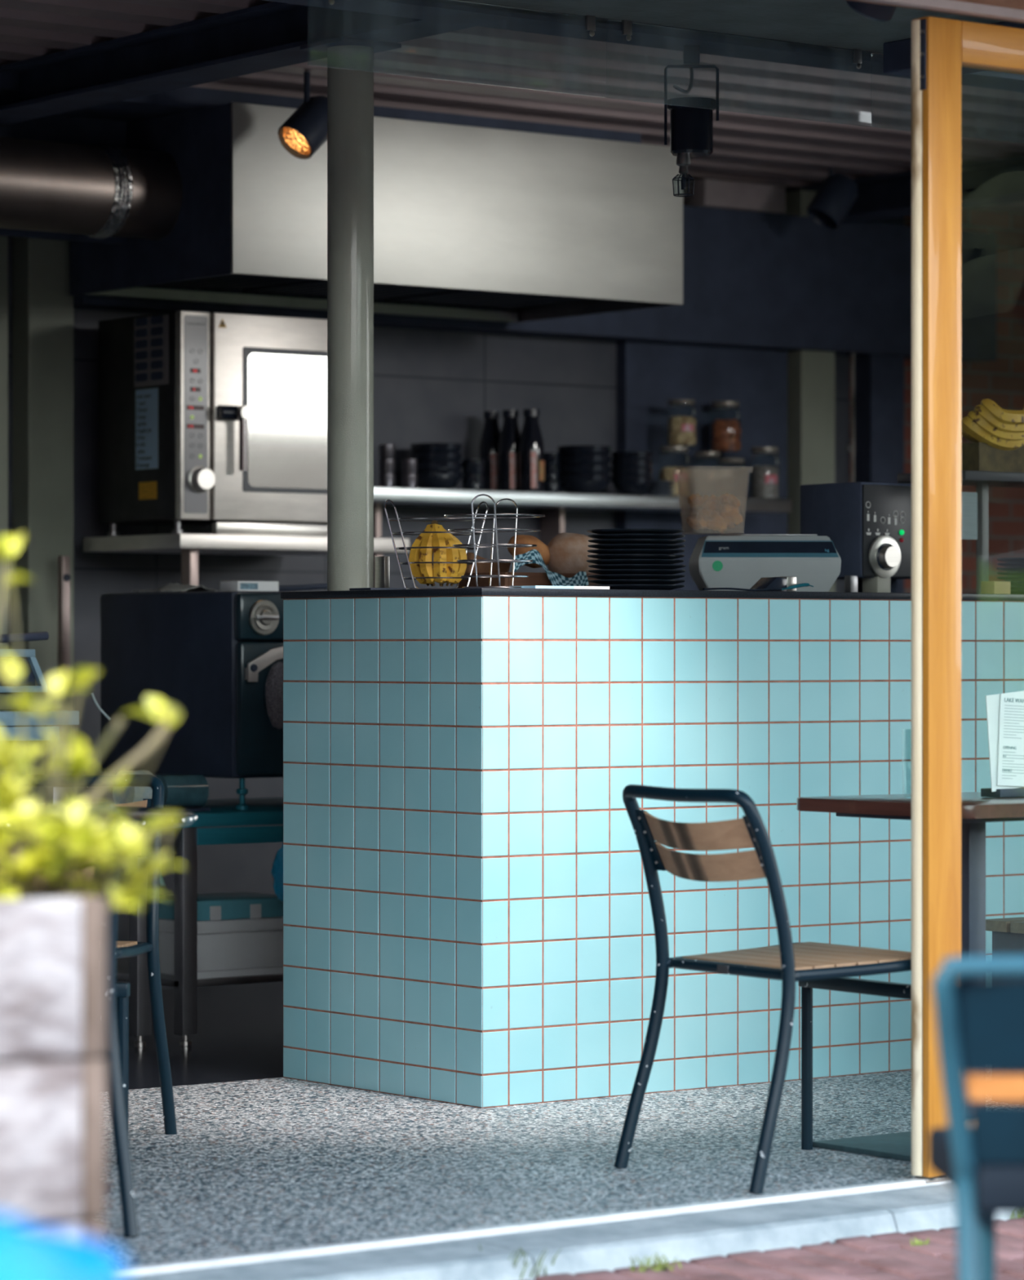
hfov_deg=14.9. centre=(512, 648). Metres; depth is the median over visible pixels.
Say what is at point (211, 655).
oven
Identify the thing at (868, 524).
coffee machine
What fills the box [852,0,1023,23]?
trim
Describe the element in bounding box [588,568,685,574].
dinner plate
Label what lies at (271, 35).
ceiling beam
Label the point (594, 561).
dinner plate
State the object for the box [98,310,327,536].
oven
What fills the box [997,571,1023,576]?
dinner plate
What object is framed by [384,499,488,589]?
wire basket
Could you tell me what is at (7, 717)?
steel table
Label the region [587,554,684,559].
dinner plate
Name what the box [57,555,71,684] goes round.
upright
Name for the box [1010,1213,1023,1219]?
grass tuft
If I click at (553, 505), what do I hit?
wall shelf
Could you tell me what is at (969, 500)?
price card
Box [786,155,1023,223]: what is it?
trim
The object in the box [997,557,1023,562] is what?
dinner plate
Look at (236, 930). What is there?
storage bin
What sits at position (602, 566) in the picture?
dinner plate
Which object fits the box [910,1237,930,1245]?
grass tuft
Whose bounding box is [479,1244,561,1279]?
grass tuft
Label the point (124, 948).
bistro chair
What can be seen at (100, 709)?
cable
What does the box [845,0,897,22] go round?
ceiling spotlight
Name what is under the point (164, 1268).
trim
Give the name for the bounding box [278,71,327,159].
ceiling spotlight
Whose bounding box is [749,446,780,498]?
storage jar
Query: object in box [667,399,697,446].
storage jar
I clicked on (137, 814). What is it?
round cafe table
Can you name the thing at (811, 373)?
trim
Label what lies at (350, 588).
tray
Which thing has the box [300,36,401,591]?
steel column
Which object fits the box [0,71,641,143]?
trim
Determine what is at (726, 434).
storage jar
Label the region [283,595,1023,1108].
counter
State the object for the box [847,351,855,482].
pipe
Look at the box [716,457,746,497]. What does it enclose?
storage jar
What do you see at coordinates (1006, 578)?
dinner plate
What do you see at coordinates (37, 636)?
frying pan
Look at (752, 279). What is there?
wall
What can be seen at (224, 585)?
box
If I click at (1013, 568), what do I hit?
dinner plate
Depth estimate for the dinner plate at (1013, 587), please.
10.34 m
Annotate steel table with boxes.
[0,709,79,804]
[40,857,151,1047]
[114,797,283,1046]
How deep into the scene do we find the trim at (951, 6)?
7.76 m
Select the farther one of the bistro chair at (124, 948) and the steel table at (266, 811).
the steel table at (266, 811)
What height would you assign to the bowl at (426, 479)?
0.060 m
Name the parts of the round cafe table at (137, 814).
plate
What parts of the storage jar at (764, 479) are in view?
lid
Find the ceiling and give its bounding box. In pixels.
[0,0,1023,212]
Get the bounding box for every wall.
[0,114,126,244]
[8,180,1023,988]
[73,204,997,362]
[617,340,787,590]
[855,216,904,592]
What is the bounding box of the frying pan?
[0,631,48,643]
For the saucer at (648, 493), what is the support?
on the wall shelf at (553, 505)
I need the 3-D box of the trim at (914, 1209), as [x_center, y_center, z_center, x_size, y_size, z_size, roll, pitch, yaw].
[1.062,1.093,7.798,0.991,0.066,0.215,0,0,-37]
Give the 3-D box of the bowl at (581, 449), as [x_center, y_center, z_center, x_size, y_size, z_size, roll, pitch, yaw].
[0.238,-0.637,12.958,0.180,0.062,0.180,0,0,-37]
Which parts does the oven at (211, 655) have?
panel, knife handle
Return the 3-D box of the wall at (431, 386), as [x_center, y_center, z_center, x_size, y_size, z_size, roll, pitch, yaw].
[-2.364,-0.364,11.339,13.200,2.960,0.200,0,0,-37]
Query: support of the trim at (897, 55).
attached to the awning
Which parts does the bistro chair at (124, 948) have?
leg, seat frame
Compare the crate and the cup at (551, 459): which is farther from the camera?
the cup at (551, 459)
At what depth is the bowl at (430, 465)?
12.58 m
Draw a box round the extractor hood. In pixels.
[69,102,683,323]
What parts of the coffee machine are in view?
spout, plate, dial knob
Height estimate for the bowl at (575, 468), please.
0.062 m
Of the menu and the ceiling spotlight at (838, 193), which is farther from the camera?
the ceiling spotlight at (838, 193)
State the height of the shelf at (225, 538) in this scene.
0.280 m
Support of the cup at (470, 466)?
on the cup at (469, 482)
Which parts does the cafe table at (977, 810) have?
plate, plate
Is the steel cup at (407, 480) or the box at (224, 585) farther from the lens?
the steel cup at (407, 480)
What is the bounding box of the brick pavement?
[534,1217,1023,1279]
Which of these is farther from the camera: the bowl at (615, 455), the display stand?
the bowl at (615, 455)
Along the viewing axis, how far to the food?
10.01 m
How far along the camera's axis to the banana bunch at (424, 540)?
9.43 m
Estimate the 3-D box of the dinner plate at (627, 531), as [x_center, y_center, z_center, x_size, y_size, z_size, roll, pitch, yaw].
[0.301,-0.282,9.540,0.238,0.014,0.238,0,0,-37]
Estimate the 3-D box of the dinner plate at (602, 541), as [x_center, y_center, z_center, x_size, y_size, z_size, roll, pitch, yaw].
[0.304,-0.258,9.540,0.238,0.014,0.238,0,0,-37]
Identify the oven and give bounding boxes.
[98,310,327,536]
[100,582,327,809]
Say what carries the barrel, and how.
on the floor
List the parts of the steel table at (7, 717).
leg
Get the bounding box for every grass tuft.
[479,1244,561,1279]
[629,1252,682,1272]
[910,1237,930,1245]
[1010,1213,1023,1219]
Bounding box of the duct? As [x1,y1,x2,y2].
[0,137,182,239]
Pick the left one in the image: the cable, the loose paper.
the cable
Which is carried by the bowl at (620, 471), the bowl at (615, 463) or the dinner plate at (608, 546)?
the bowl at (615, 463)
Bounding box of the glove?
[265,662,283,728]
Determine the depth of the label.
11.64 m
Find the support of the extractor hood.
attached to the wall at (752, 279)
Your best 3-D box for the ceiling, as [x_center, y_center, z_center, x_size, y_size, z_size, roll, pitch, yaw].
[-1.021,-1.714,9.424,13.000,0.200,4.725,0,0,-37]
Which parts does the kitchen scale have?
weighing plate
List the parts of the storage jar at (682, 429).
lid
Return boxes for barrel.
[0,1215,125,1279]
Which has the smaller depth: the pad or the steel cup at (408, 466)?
the pad
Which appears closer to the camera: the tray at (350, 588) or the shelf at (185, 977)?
the tray at (350, 588)
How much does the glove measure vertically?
0.183 m
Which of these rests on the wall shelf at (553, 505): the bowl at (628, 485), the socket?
the bowl at (628, 485)
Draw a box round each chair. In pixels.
[0,773,177,1136]
[0,802,138,1238]
[613,784,966,1194]
[928,955,1023,1279]
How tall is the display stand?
0.325 m
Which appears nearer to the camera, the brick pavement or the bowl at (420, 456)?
the brick pavement
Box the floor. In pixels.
[92,981,1023,1267]
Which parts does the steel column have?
cap plate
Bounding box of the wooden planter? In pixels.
[0,882,106,1277]
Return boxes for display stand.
[897,470,1023,593]
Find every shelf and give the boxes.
[82,522,409,591]
[115,957,283,986]
[373,486,791,545]
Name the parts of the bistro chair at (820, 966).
frame, maker plate, seat frame, leg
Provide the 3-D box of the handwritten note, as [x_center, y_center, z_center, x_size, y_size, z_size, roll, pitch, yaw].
[-1.085,-0.653,11.637,0.001,0.238,0.125,0,0,-37]
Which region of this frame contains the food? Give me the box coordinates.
[686,492,742,533]
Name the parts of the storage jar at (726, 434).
lid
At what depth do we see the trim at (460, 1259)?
6.79 m
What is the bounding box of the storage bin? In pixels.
[159,892,283,975]
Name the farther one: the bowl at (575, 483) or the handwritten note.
the bowl at (575, 483)
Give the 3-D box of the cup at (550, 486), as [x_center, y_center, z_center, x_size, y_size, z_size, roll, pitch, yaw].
[0.128,-0.533,12.936,0.068,0.045,0.068,0,0,-37]
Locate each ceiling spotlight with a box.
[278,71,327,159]
[807,168,858,229]
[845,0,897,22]
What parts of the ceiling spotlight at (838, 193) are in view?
mount stem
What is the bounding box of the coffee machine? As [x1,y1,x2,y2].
[800,481,911,592]
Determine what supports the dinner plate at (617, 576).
on the dinner plate at (595, 581)
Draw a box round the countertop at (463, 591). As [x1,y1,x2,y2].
[280,587,1023,600]
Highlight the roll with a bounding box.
[155,773,210,812]
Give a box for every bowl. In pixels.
[410,443,462,453]
[410,452,462,462]
[416,471,462,488]
[417,461,462,471]
[557,444,611,455]
[559,464,611,475]
[560,454,611,465]
[560,474,611,493]
[610,451,653,459]
[610,458,653,467]
[611,466,653,475]
[611,475,653,494]
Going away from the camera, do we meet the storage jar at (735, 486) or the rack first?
the rack
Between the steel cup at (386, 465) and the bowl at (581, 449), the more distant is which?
the bowl at (581, 449)
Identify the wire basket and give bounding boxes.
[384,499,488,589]
[444,493,545,587]
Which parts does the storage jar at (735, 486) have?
lid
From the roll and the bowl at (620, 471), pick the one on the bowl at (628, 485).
the bowl at (620, 471)
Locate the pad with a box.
[514,585,609,589]
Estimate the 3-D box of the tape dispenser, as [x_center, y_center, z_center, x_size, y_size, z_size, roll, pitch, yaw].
[0.641,-0.160,9.675,0.112,0.038,0.060,0,0,-37]
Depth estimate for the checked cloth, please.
9.79 m
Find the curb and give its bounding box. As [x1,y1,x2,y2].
[468,1197,897,1275]
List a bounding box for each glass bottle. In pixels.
[479,411,501,490]
[497,409,520,490]
[519,408,544,491]
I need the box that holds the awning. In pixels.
[462,0,1002,53]
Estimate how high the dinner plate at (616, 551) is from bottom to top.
0.014 m
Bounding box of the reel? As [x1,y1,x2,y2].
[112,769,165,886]
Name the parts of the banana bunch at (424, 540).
crown stem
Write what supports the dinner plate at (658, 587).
on the countertop at (463, 591)
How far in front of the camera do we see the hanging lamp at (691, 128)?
9.64 m
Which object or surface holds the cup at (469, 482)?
on the wall shelf at (553, 505)
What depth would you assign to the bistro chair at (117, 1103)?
7.07 m
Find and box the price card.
[961,492,977,539]
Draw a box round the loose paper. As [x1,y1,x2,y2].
[132,583,217,591]
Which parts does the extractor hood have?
panel, panel, panel, panel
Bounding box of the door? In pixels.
[911,16,1023,1177]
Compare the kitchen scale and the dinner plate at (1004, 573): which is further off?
the dinner plate at (1004, 573)
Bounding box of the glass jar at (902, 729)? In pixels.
[902,728,911,798]
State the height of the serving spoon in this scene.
0.022 m
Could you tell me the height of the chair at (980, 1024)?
0.749 m
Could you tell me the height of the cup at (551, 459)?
0.045 m
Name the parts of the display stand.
post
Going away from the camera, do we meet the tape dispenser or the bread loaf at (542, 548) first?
the tape dispenser
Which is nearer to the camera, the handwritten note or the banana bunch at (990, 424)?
the banana bunch at (990, 424)
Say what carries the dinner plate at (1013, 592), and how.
on the countertop at (463, 591)
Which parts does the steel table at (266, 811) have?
leg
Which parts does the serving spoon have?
handle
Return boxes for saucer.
[645,492,675,495]
[648,488,675,492]
[649,484,675,488]
[651,480,675,484]
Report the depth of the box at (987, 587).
10.19 m
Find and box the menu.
[981,690,1023,797]
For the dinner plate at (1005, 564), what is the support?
on the dinner plate at (1013, 568)
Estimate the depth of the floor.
8.24 m
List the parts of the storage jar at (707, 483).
lid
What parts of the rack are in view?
rail, rail, rail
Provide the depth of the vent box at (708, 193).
13.40 m
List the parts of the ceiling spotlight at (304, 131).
mount stem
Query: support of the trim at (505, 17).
attached to the ceiling
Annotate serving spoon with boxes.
[702,582,813,591]
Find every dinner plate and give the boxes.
[586,528,684,533]
[586,559,684,564]
[587,533,685,539]
[587,543,685,549]
[587,548,684,554]
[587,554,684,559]
[587,573,685,579]
[587,579,685,584]
[587,584,684,590]
[588,538,686,544]
[588,564,685,569]
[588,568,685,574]
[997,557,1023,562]
[997,562,1023,567]
[997,566,1023,571]
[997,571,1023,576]
[997,576,1023,581]
[1010,580,1023,585]
[1011,585,1023,590]
[1011,590,1023,594]
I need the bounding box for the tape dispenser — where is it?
[750,576,796,591]
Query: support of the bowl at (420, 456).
on the bowl at (430, 465)
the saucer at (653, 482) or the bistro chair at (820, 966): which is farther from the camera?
the saucer at (653, 482)
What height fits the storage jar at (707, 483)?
0.162 m
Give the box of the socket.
[676,153,691,173]
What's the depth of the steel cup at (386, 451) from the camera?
12.45 m
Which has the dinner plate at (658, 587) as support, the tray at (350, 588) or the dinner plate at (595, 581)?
the dinner plate at (595, 581)
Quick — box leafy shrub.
[0,532,185,911]
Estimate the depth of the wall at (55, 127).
11.42 m
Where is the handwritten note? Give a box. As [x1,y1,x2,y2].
[135,387,158,470]
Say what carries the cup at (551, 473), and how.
on the cup at (550, 486)
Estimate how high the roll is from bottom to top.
0.100 m
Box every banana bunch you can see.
[408,520,466,586]
[961,398,1023,450]
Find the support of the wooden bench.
on the floor
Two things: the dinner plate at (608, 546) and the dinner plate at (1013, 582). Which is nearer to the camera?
the dinner plate at (608, 546)
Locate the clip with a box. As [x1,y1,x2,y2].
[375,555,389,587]
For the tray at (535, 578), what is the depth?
9.78 m
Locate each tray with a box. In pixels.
[197,966,283,978]
[349,587,412,590]
[457,572,599,588]
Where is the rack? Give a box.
[0,648,47,710]
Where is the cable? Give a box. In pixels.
[90,693,111,719]
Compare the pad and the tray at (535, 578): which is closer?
the pad
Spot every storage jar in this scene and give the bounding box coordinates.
[658,445,690,496]
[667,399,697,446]
[693,451,722,496]
[710,400,741,453]
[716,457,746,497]
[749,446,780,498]
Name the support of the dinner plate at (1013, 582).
on the dinner plate at (1013, 587)
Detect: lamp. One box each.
[664,44,719,196]
[899,529,904,535]
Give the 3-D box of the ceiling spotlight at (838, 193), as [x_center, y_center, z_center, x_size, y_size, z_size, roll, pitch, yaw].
[1.077,-1.511,13.159,0.178,0.204,0.124,0,0,-27]
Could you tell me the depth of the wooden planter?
4.47 m
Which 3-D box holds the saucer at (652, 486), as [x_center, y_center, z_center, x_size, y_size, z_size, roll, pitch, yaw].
[0.495,-0.541,13.092,0.100,0.012,0.100,0,0,-37]
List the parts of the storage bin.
lid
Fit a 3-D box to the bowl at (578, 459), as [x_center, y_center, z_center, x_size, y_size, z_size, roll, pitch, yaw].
[0.238,-0.606,12.958,0.180,0.062,0.180,0,0,-37]
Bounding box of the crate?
[961,442,1023,472]
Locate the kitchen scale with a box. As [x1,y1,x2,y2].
[688,533,841,591]
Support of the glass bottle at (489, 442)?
on the wall shelf at (553, 505)
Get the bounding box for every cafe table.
[4,806,197,1194]
[796,791,1023,1161]
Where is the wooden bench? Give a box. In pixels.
[986,916,1023,1105]
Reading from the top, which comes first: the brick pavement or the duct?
the duct
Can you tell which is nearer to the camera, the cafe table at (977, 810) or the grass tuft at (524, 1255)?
the grass tuft at (524, 1255)
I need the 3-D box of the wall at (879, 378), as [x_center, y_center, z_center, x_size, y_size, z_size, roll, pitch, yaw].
[1.305,-0.244,13.965,0.160,2.600,0.100,0,0,-37]
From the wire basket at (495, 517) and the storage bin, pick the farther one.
the storage bin
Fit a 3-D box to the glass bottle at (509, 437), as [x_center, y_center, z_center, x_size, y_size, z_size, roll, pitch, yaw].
[-0.005,-0.645,12.784,0.082,0.268,0.082,0,0,-37]
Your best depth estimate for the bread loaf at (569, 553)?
9.88 m
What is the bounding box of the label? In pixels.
[138,481,156,499]
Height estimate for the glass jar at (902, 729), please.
0.145 m
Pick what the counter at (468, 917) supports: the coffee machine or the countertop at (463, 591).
the countertop at (463, 591)
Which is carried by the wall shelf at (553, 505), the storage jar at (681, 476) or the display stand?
the storage jar at (681, 476)
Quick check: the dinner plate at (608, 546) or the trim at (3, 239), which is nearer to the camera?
the dinner plate at (608, 546)
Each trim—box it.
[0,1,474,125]
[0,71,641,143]
[0,235,8,875]
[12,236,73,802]
[125,1178,948,1277]
[125,1238,536,1279]
[265,0,1023,92]
[782,187,835,591]
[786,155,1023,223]
[826,1183,1022,1233]
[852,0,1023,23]
[865,0,1023,22]
[883,21,1023,76]
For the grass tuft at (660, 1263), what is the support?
on the brick pavement
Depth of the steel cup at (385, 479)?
12.45 m
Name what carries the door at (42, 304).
attached to the wall at (431, 386)
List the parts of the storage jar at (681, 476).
lid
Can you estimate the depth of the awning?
8.83 m
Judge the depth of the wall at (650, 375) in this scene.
13.46 m
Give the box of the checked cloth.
[511,549,589,586]
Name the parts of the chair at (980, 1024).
seat, leg, panel, panel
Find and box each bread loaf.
[506,534,551,568]
[547,532,599,573]
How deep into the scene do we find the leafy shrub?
4.57 m
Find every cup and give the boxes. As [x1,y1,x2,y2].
[378,444,395,458]
[378,458,395,473]
[378,473,395,487]
[401,459,417,474]
[401,474,417,488]
[462,458,484,475]
[462,475,484,489]
[543,480,561,492]
[544,452,561,466]
[544,466,560,479]
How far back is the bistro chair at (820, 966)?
7.82 m
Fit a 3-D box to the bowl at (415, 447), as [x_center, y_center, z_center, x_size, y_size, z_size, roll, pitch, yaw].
[-0.244,-0.630,12.650,0.170,0.060,0.170,0,0,-37]
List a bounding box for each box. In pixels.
[220,581,278,591]
[684,177,786,213]
[981,581,1011,594]

